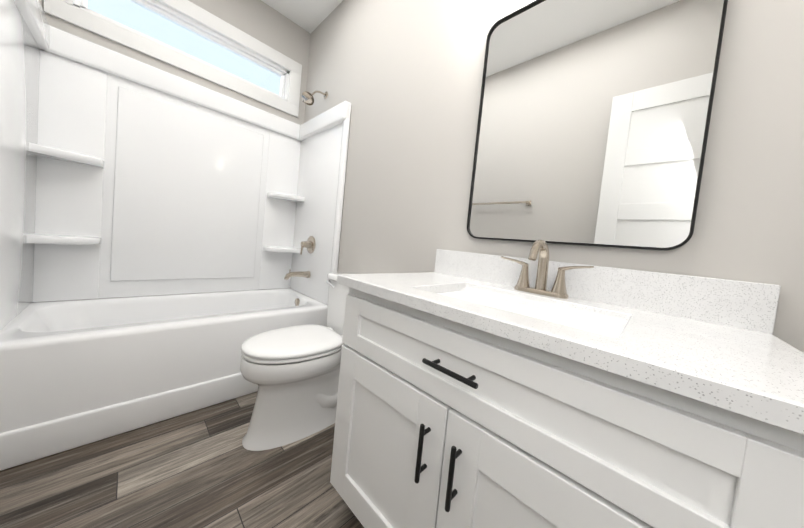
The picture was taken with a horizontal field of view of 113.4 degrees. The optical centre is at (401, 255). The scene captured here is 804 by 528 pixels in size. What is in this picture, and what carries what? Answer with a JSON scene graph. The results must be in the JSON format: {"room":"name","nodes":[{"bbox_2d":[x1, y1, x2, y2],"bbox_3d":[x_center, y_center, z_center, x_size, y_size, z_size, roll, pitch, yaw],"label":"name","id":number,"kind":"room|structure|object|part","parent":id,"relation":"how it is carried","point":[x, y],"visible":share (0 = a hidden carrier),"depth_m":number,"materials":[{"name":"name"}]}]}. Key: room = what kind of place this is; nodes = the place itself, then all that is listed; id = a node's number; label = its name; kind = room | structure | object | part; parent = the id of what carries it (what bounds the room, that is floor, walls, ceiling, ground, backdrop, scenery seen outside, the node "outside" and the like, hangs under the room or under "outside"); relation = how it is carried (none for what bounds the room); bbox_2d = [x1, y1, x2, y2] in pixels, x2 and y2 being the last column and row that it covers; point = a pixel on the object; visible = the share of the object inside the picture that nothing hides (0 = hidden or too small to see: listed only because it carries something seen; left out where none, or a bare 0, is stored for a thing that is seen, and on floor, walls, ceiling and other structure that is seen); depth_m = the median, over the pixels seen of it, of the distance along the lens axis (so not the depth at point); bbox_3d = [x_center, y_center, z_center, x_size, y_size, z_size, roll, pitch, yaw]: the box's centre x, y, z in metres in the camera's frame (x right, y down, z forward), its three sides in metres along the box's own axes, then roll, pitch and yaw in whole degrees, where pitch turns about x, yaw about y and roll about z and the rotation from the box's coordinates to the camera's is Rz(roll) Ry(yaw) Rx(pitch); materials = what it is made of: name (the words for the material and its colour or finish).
{"room":"bathroom","nodes":[
{"label":"bathroom","id":0,"kind":"room"},
{"bbox_2d":[39,0,309,124],"bbox_3d":[-1.554,-0.658,2.005,0.120,2.860,1.524,8,4,44],"label":"wall","id":1,"kind":"structure","parent":0,"point":[264,23],"depth_m":2.10,"materials":[{"name":"grey paint"}]},
{"bbox_2d":[44,0,301,116],"bbox_3d":[-1.443,-1.524,1.936,0.081,0.464,1.398,8,4,44],"label":"window","id":2,"kind":"structure","parent":1,"relation":"in","point":[69,11],"depth_m":1.88,"materials":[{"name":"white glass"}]},
{"bbox_2d":[74,0,288,100],"bbox_3d":[-1.469,-1.528,1.961,0.093,0.280,1.214,8,4,44],"label":"window frame","id":3,"kind":"structure","parent":2,"relation":"in","point":[168,14],"depth_m":1.93,"materials":[{"name":"white plastic"}]},
{"bbox_2d":[0,391,363,527],"bbox_3d":[-0.591,0.971,0.999,3.220,0.100,1.764,8,4,44],"label":"floor","id":4,"kind":"structure","parent":0,"point":[202,468],"depth_m":1.03,"materials":[{"name":"brown wood"}]},
{"bbox_2d":[0,0,350,470],"bbox_3d":[-1.258,-0.288,1.702,0.792,2.210,1.520,8,4,44],"label":"bathtub","id":5,"kind":"object","parent":4,"relation":"on","point":[169,244],"visible":0.9,"depth_m":1.60,"materials":[{"name":"white plastic"}]},
{"bbox_3d":[-0.864,0.156,2.180,0.061,0.080,0.203,8,4,44],"label":"spout","id":6,"kind":"part","parent":5,"relation":"part of","materials":[{"name":"silver metal"}]},
{"bbox_2d":[240,272,357,450],"bbox_3d":[-0.481,0.514,1.462,0.424,0.785,0.722,8,4,44],"label":"toilet","id":7,"kind":"object","parent":4,"relation":"on","point":[292,372],"visible":0.69,"depth_m":1.29,"materials":[{"name":"white ceramic"}]},
{"bbox_3d":[-0.551,0.449,1.381,0.386,0.054,0.504,8,4,44],"label":"seat","id":8,"kind":"part","parent":7,"relation":"part of","materials":[{"name":"white plastic"}]},
{"bbox_3d":[-0.523,0.693,1.445,0.380,0.424,0.647,8,4,44],"label":"bowl","id":9,"kind":"part","parent":7,"relation":"part of","materials":[{"name":"white ceramic"}]},
{"bbox_3d":[-0.441,0.177,1.645,0.106,0.038,0.025,8,4,44],"label":"lever","id":10,"kind":"part","parent":7,"relation":"part of","materials":[{"name":"silver metal"}]},
{"bbox_2d":[330,240,803,527],"bbox_3d":[0.299,0.475,0.804,1.019,1.075,0.594,8,4,44],"label":"bathroom vanity","id":11,"kind":"object","parent":4,"relation":"on","point":[477,390],"visible":1,"depth_m":0.55,"materials":[{"name":"white paint"}]},
{"bbox_2d":[500,240,594,298],"bbox_3d":[0.463,0.040,0.899,0.297,0.188,0.155,8,4,44],"label":"faucet","id":12,"kind":"object","parent":11,"relation":"on","point":[522,289],"depth_m":0.92,"materials":[{"name":"beige metal"}]},
{"bbox_2d":[261,0,342,33],"bbox_3d":[-0.309,-1.972,0.857,3.220,0.100,1.764,8,4,44],"label":"ceiling","id":13,"kind":"structure","parent":0,"point":[309,16],"depth_m":2.19,"materials":[{"name":"white paint"}]},
{"bbox_2d":[304,0,803,352],"bbox_3d":[0.122,-0.474,1.518,3.220,2.860,0.120,8,4,44],"label":"wall","id":14,"kind":"structure","parent":0,"point":[403,78],"depth_m":1.26,"materials":[{"name":"grey paint"}]},
{"bbox_2d":[467,0,727,250],"bbox_3d":[0.595,-0.512,0.956,0.704,0.940,0.028,8,4,44],"label":"mirror","id":15,"kind":"object","parent":14,"relation":"attached to","point":[594,118],"visible":0.96,"depth_m":0.89,"materials":[{"name":"black metal"}]}
]}

